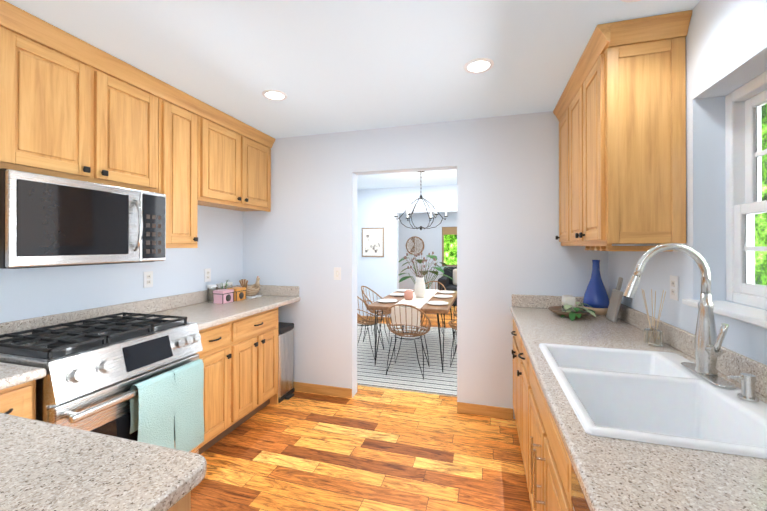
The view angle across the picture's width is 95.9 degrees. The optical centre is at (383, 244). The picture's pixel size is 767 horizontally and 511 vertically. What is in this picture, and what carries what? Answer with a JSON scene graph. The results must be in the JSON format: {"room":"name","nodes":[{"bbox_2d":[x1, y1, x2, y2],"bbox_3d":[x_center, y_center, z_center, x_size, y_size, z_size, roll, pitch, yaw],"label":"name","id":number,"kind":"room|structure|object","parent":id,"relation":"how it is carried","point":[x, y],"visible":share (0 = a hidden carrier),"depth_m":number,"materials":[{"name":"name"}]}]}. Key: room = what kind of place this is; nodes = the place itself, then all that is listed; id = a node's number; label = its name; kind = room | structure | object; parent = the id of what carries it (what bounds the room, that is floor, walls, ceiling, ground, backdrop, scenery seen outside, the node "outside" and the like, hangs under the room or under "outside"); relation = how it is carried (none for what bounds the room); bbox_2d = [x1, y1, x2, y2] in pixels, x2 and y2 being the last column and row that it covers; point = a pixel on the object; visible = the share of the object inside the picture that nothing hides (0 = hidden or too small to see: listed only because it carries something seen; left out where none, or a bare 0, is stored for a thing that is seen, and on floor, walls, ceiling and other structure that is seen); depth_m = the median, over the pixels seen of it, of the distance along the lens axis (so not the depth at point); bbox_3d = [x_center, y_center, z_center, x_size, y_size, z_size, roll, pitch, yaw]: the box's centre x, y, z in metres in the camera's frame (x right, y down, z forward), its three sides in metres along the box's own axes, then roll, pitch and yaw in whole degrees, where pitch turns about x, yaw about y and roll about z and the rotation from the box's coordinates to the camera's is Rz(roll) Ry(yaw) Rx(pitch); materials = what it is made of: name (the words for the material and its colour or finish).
{"room":"kitchen","nodes":[
{"label":"kitchen","id":0,"kind":"room"},
{"bbox_2d":[0,205,242,322],"bbox_3d":[-2.128,0.175,1.334,0.150,2.440,4.810,0,0,16],"label":"wall","id":1,"kind":"structure","parent":0,"point":[27,293],"depth_m":2.38,"materials":[{"name":"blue paint"}]},
{"bbox_2d":[0,0,163,193],"bbox_3d":[-1.709,-0.688,1.896,0.338,0.699,0.794,0,0,16],"label":"upper cabinet","id":2,"kind":"object","parent":1,"relation":"attached to","point":[73,107],"depth_m":1.76,"materials":[{"name":"brown wood"}]},
{"bbox_2d":[0,168,165,268],"bbox_3d":[-1.648,-0.106,1.877,0.464,0.430,0.764,0,0,16],"label":"over-the-range microwave","id":3,"kind":"object","parent":2,"relation":"attached to","point":[49,221],"visible":1,"depth_m":1.70,"materials":[{"name":"silver metal"}]},
{"bbox_2d":[143,271,152,287],"bbox_3d":[-1.701,0.254,2.506,0.009,0.116,0.072,0,0,16],"label":"electrical outlet","id":4,"kind":"object","parent":1,"relation":"attached to","point":[148,279],"visible":1,"depth_m":2.50,"materials":[{"name":"plastic"}]},
{"bbox_2d":[164,84,203,247],"bbox_3d":[-1.553,-0.511,2.432,0.338,1.049,0.316,0,0,16],"label":"upper cabinet","id":5,"kind":"object","parent":1,"relation":"attached to","point":[183,114],"depth_m":2.39,"materials":[{"name":"brown wood"}]},
{"bbox_2d":[204,268,210,281],"bbox_3d":[-1.544,0.271,3.043,0.009,0.116,0.072,0,0,16],"label":"electrical outlet","id":6,"kind":"object","parent":1,"relation":"attached to","point":[207,275],"visible":1,"depth_m":3.04,"materials":[{"name":"plastic"}]},
{"bbox_2d":[204,104,274,211],"bbox_3d":[-1.381,-0.683,3.019,0.338,0.699,0.898,0,0,16],"label":"upper cabinet","id":7,"kind":"object","parent":1,"relation":"attached to","point":[237,156],"depth_m":2.91,"materials":[{"name":"brown wood"}]},
{"bbox_2d":[4,0,699,188],"bbox_3d":[0.182,-1.085,4.201,5.300,0.100,11.900,0,0,16],"label":"ceiling","id":8,"kind":"structure","parent":0,"point":[330,66],"depth_m":1.87,"materials":[{"name":"white paint"}]},
{"bbox_2d":[262,89,287,100],"bbox_3d":[-0.757,-1.037,2.412,0.172,0.006,0.172,0,0,16],"label":"recessed light","id":9,"kind":"object","parent":8,"relation":"in","point":[274,95],"visible":1,"depth_m":2.41,"materials":[{"name":"white plastic"}]},
{"bbox_2d":[394,171,447,229],"bbox_3d":[0.517,-0.611,4.778,0.727,0.836,0.723,0,0,16],"label":"chandelier","id":10,"kind":"object","parent":8,"relation":"hanging from","point":[431,213],"visible":0.94,"depth_m":4.77,"materials":[{"name":"black metal"}]},
{"bbox_2d":[464,58,493,73],"bbox_3d":[0.555,-1.039,2.018,0.172,0.006,0.172,0,0,16],"label":"recessed light","id":11,"kind":"object","parent":8,"relation":"in","point":[477,65],"visible":1,"depth_m":2.01,"materials":[{"name":"white plastic"}]},
{"bbox_2d":[621,0,640,2],"bbox_3d":[1.053,-1.041,1.404,0.172,0.006,0.172,0,0,16],"label":"recessed light","id":12,"kind":"object","parent":8,"relation":"in","point":[628,1],"visible":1,"depth_m":1.47,"materials":[{"name":"white plastic"}]},
{"bbox_2d":[191,306,531,510],"bbox_3d":[0.182,1.455,4.191,5.300,0.100,11.900,0,0,16],"label":"floor","id":13,"kind":"structure","parent":0,"point":[365,448],"depth_m":2.26,"materials":[{"name":"brown wood"}]},
{"bbox_2d":[0,380,35,419],"bbox_3d":[-1.721,0.966,1.348,0.619,0.858,0.272,0,0,16],"label":"base cabinet","id":14,"kind":"object","parent":13,"relation":"on","point":[18,400],"depth_m":1.34,"materials":[{"name":"brown wood"}]},
{"bbox_2d":[0,312,203,453],"bbox_3d":[-1.485,0.917,1.826,0.707,0.960,0.750,0,0,16],"label":"range","id":15,"kind":"object","parent":13,"relation":"on","point":[129,376],"visible":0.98,"depth_m":1.69,"materials":[{"name":"silver metal"}]},
{"bbox_2d":[167,491,190,510],"bbox_3d":[-1.329,0.964,0.754,1.704,0.858,0.570,0,0,16],"label":"base cabinet","id":16,"kind":"object","parent":13,"relation":"on","point":[183,503],"depth_m":0.77,"materials":[{"name":"brown wood"}]},
{"bbox_2d":[0,368,206,510],"bbox_3d":[-1.247,0.513,0.867,1.678,0.040,0.930,0,0,16],"label":"countertop","id":17,"kind":"structure","parent":16,"relation":"on","point":[45,466],"depth_m":0.76,"materials":[{"name":"beige stone"}]},
{"bbox_2d":[197,328,207,453],"bbox_3d":[-1.574,0.968,1.852,0.619,0.858,0.924,0,0,16],"label":"base cabinet","id":18,"kind":"object","parent":13,"relation":"on","point":[203,354],"depth_m":2.23,"materials":[{"name":"brown wood"}]},
{"bbox_2d":[0,284,299,375],"bbox_3d":[-1.512,0.467,1.990,0.660,0.140,2.938,0,0,16],"label":"countertop","id":19,"kind":"structure","parent":18,"relation":"on","point":[194,306],"depth_m":2.50,"materials":[{"name":"beige stone"}]},
{"bbox_2d":[207,280,232,302],"bbox_3d":[-1.456,0.410,3.053,0.189,0.180,0.125,0,0,-41],"label":"glass jar","id":20,"kind":"object","parent":19,"relation":"on","point":[212,288],"visible":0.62,"depth_m":2.96,"materials":[{"name":"clear glass"}]},
{"bbox_2d":[213,289,233,303],"bbox_3d":[-1.373,0.446,2.972,0.107,0.108,0.131,0,0,16],"label":"tin box","id":21,"kind":"object","parent":19,"relation":"on","point":[222,296],"visible":0.94,"depth_m":2.92,"materials":[{"name":"pink metal"}]},
{"bbox_2d":[227,287,245,300],"bbox_3d":[-1.321,0.446,3.115,0.107,0.108,0.131,0,0,16],"label":"tin box","id":22,"kind":"object","parent":19,"relation":"on","point":[239,293],"visible":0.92,"depth_m":3.08,"materials":[{"name":"orange metal"}]},
{"bbox_2d":[239,276,261,298],"bbox_3d":[-1.250,0.405,3.287,0.134,0.192,0.252,0,0,16],"label":"basket","id":23,"kind":"object","parent":19,"relation":"on","point":[252,291],"visible":0.79,"depth_m":3.23,"materials":[{"name":"wicker"}]},
{"bbox_2d":[208,307,277,447],"bbox_3d":[-1.333,0.971,2.676,0.619,0.858,0.938,0,0,16],"label":"base cabinet","id":24,"kind":"object","parent":13,"relation":"on","point":[239,357],"depth_m":2.56,"materials":[{"name":"brown wood"}]},
{"bbox_2d":[278,322,294,402],"bbox_3d":[-1.066,1.074,3.226,0.474,0.655,0.253,0,0,16],"label":"trash can","id":25,"kind":"object","parent":13,"relation":"on","point":[286,389],"visible":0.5,"depth_m":3.15,"materials":[{"name":"silver metal"}]},
{"bbox_2d":[357,322,456,396],"bbox_3d":[0.364,1.401,4.638,3.000,0.012,2.640,0,0,16],"label":"striped rug","id":26,"kind":"object","parent":13,"relation":"on","point":[404,373],"visible":0.21,"depth_m":4.08,"materials":[{"name":"white fabric"}]},
{"bbox_2d":[357,296,383,358],"bbox_3d":[-0.256,1.001,4.425,0.517,0.782,0.498,0,0,16],"label":"rattan chair","id":27,"kind":"object","parent":26,"relation":"on","point":[370,323],"visible":0.6,"depth_m":4.45,"materials":[{"name":"brown wicker"}]},
{"bbox_2d":[361,286,394,342],"bbox_3d":[-0.073,1.004,5.049,0.517,0.782,0.498,0,0,16],"label":"rattan chair","id":28,"kind":"object","parent":26,"relation":"on","point":[372,311],"visible":0.54,"depth_m":4.96,"materials":[{"name":"brown wicker"}]},
{"bbox_2d":[385,304,430,379],"bbox_3d":[0.266,0.999,3.768,0.498,0.782,0.517,0,0,16],"label":"rattan chair","id":29,"kind":"object","parent":26,"relation":"on","point":[413,333],"visible":0.98,"depth_m":3.66,"materials":[{"name":"brown wicker"}]},
{"bbox_2d":[367,252,456,371],"bbox_3d":[0.467,0.740,4.528,0.900,1.301,1.616,0,0,16],"label":"dining table","id":30,"kind":"object","parent":26,"relation":"on","point":[422,298],"visible":0.96,"depth_m":4.06,"materials":[{"name":"brown wood"}]},
{"bbox_2d":[417,281,445,333],"bbox_3d":[0.782,1.006,5.606,0.498,0.782,0.517,0,0,16],"label":"rattan chair","id":31,"kind":"object","parent":26,"relation":"on","point":[441,314],"visible":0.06,"depth_m":5.75,"materials":[{"name":"brown wicker"}]},
{"bbox_2d":[448,319,456,366],"bbox_3d":[1.020,1.000,4.052,0.517,0.782,0.498,0,0,16],"label":"rattan chair","id":32,"kind":"object","parent":26,"relation":"on","point":[451,325],"visible":0.25,"depth_m":4.00,"materials":[{"name":"brown wicker"}]},
{"bbox_2d":[453,310,456,348],"bbox_3d":[1.203,1.002,4.676,0.517,0.782,0.498,0,0,16],"label":"rattan chair","id":33,"kind":"object","parent":26,"relation":"on","point":[454,312],"visible":0.08,"depth_m":4.60,"materials":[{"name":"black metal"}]},
{"bbox_2d":[399,254,452,288],"bbox_3d":[0.928,0.820,7.638,1.281,1.197,1.010,0,0,16],"label":"monstera plant","id":34,"kind":"object","parent":13,"relation":"on","point":[438,268],"visible":0.52,"depth_m":7.49,"materials":[{"name":"green plant"}]},
{"bbox_2d":[438,267,456,305],"bbox_3d":[2.372,0.995,8.216,2.050,0.850,0.950,0,0,16],"label":"sofa","id":35,"kind":"object","parent":13,"relation":"on","point":[449,284],"visible":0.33,"depth_m":8.44,"materials":[{"name":"black fabric"}]},
{"bbox_2d":[511,318,522,458],"bbox_3d":[1.198,0.969,2.139,0.674,0.858,1.131,0,0,16],"label":"base cabinet","id":36,"kind":"object","parent":13,"relation":"on","point":[517,352],"depth_m":2.29,"materials":[{"name":"brown wood"}]},
{"bbox_2d":[523,343,558,510],"bbox_3d":[0.941,0.966,1.259,0.674,0.858,0.993,0,0,16],"label":"base cabinet","id":37,"kind":"object","parent":13,"relation":"on","point":[546,462],"depth_m":1.37,"materials":[{"name":"brown wood"}]},
{"bbox_2d":[559,434,572,510],"bbox_3d":[0.704,0.963,0.447,0.674,0.858,0.846,0,0,16],"label":"base cabinet","id":38,"kind":"object","parent":13,"relation":"on","point":[565,503],"depth_m":0.97,"materials":[{"name":"brown wood"}]},
{"bbox_2d":[510,294,766,510],"bbox_3d":[0.694,0.462,0.441,0.688,0.140,4.676,0,0,16],"label":"countertop","id":39,"kind":"structure","parent":38,"relation":"on","point":[613,474],"depth_m":0.82,"materials":[{"name":"beige stone"}]},
{"bbox_2d":[548,295,595,320],"bbox_3d":[1.299,0.430,2.380,0.293,0.135,0.329,0,0,16],"label":"bowl","id":40,"kind":"object","parent":39,"relation":"on","point":[568,308],"visible":1,"depth_m":2.36,"materials":[{"name":"brown wood"}]},
{"bbox_2d":[583,260,608,314],"bbox_3d":[1.537,0.306,2.503,0.166,0.385,0.166,0,0,16],"label":"vase","id":41,"kind":"object","parent":39,"relation":"on","point":[596,298],"visible":0.96,"depth_m":2.46,"materials":[{"name":"blue ceramic"}]},
{"bbox_2d":[606,277,622,321],"bbox_3d":[1.507,0.354,2.246,0.073,0.280,0.150,0,0,16],"label":"cutting board","id":42,"kind":"object","parent":39,"relation":"on","point":[614,304],"visible":0.98,"depth_m":2.22,"materials":[{"name":"grey wood"}]},
{"bbox_2d":[539,243,766,458],"bbox_3d":[0.917,0.336,1.220,0.570,0.684,0.840,0,0,16],"label":"sink basin","id":43,"kind":"object","parent":39,"relation":"in","point":[667,398],"visible":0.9,"depth_m":1.24,"materials":[{"name":"white ceramic"}]},
{"bbox_2d":[642,289,665,346],"bbox_3d":[1.329,0.360,1.704,0.099,0.270,0.100,0,0,16],"label":"reed diffuser","id":44,"kind":"object","parent":39,"relation":"on","point":[653,335],"visible":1,"depth_m":1.69,"materials":[{"name":"clear glass"}]},
{"bbox_2d":[623,243,758,401],"bbox_3d":[1.049,0.235,1.245,0.294,0.482,0.349,0,0,16],"label":"tap","id":45,"kind":"object","parent":39,"relation":"on","point":[707,346],"depth_m":1.24,"materials":[{"name":"silver metal"}]},
{"bbox_2d":[571,464,589,510],"bbox_3d":[0.657,0.964,0.460,0.674,0.855,0.690,0,0,16],"label":"dishwasher","id":46,"kind":"object","parent":13,"relation":"on","point":[579,501],"visible":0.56,"depth_m":0.81,"materials":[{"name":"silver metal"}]},
{"bbox_2d":[357,185,456,316],"bbox_3d":[1.048,0.192,6.094,4.400,2.440,0.130,0,0,16],"label":"wall","id":47,"kind":"structure","parent":0,"point":[379,276],"depth_m":6.32,"materials":[{"name":"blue paint"}]},
{"bbox_2d":[362,227,383,256],"bbox_3d":[-0.198,-0.036,6.377,0.430,0.540,0.024,0,0,16],"label":"framed art","id":48,"kind":"object","parent":47,"relation":"attached to","point":[372,242],"visible":1,"depth_m":6.37,"materials":[{"name":"white paper"}]},
{"bbox_2d":[357,316,390,321],"bbox_3d":[-0.407,1.371,6.440,1.350,0.085,0.014,0,0,16],"label":"baseboard","id":49,"kind":"structure","parent":47,"relation":"attached to","point":[359,318],"depth_m":6.37,"materials":[{"name":"brown wood"}]},
{"bbox_2d":[243,111,607,418],"bbox_3d":[0.150,0.181,3.106,3.230,2.440,0.130,0,0,16],"label":"wall","id":50,"kind":"structure","parent":0,"point":[302,234],"depth_m":2.90,"materials":[{"name":"white paint"}]},
{"bbox_2d":[293,381,351,397],"bbox_3d":[-0.686,1.359,3.272,0.830,0.085,0.017,0,0,16],"label":"baseboard","id":51,"kind":"structure","parent":50,"relation":"attached to","point":[299,386],"depth_m":3.23,"materials":[{"name":"brown wood"}]},
{"bbox_2d":[334,267,340,279],"bbox_3d":[-0.428,0.272,3.197,0.072,0.116,0.014,0,0,16],"label":"light switch","id":52,"kind":"object","parent":50,"relation":"attached to","point":[337,273],"visible":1,"depth_m":3.20,"materials":[{"name":"plastic"}]},
{"bbox_2d":[457,402,512,419],"bbox_3d":[0.826,1.358,2.831,0.440,0.085,0.017,0,0,16],"label":"baseboard","id":53,"kind":"structure","parent":50,"relation":"attached to","point":[486,410],"depth_m":2.82,"materials":[{"name":"brown wood"}]},
{"bbox_2d":[399,212,456,289],"bbox_3d":[1.828,0.206,9.836,5.300,2.440,0.150,0,0,16],"label":"wall","id":54,"kind":"structure","parent":0,"point":[431,237],"depth_m":9.95,"materials":[{"name":"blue paint"}]},
{"bbox_2d":[406,236,423,254],"bbox_3d":[0.910,0.042,10.011,0.540,0.540,0.023,0,0,16],"label":"round mirror","id":55,"kind":"object","parent":54,"relation":"attached to","point":[414,244],"visible":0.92,"depth_m":10.00,"materials":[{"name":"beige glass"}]},
{"bbox_2d":[442,227,456,266],"bbox_3d":[2.195,0.066,9.685,1.110,1.120,0.055,0,0,16],"label":"living room window","id":56,"kind":"structure","parent":54,"relation":"in","point":[449,230],"depth_m":9.78,"materials":[{"name":"brown wood"}]},
{"bbox_2d":[608,0,766,364],"bbox_3d":[1.140,0.171,0.380,0.200,2.440,4.810,0,0,16],"label":"wall","id":57,"kind":"structure","parent":0,"point":[726,47],"depth_m":1.51,"materials":[{"name":"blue paint"}]},
{"bbox_2d":[553,10,691,250],"bbox_3d":[1.346,-0.501,2.115,0.373,1.074,1.103,0,0,16],"label":"upper cabinet","id":58,"kind":"object","parent":57,"relation":"attached to","point":[619,111],"visible":0.98,"depth_m":1.65,"materials":[{"name":"brown wood"}]},
{"bbox_2d":[670,275,678,300],"bbox_3d":[1.410,0.211,1.681,0.009,0.116,0.072,0,0,16],"label":"electrical outlet","id":59,"kind":"object","parent":57,"relation":"attached to","point":[674,287],"visible":1,"depth_m":1.67,"materials":[{"name":"plastic"}]},
{"bbox_2d":[682,71,766,328],"bbox_3d":[1.309,-0.189,1.019,0.225,0.915,1.090,0,0,16],"label":"kitchen window","id":60,"kind":"structure","parent":57,"relation":"in","point":[746,178],"depth_m":1.41,"materials":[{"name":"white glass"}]},
{"label":"outside","id":61,"kind":"structure","parent":0,"visible":0},
{"bbox_2d":[444,235,456,264],"bbox_3d":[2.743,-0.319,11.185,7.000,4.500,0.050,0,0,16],"label":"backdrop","id":62,"kind":"structure","parent":61,"point":[450,249],"depth_m":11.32,"materials":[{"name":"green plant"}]}
]}

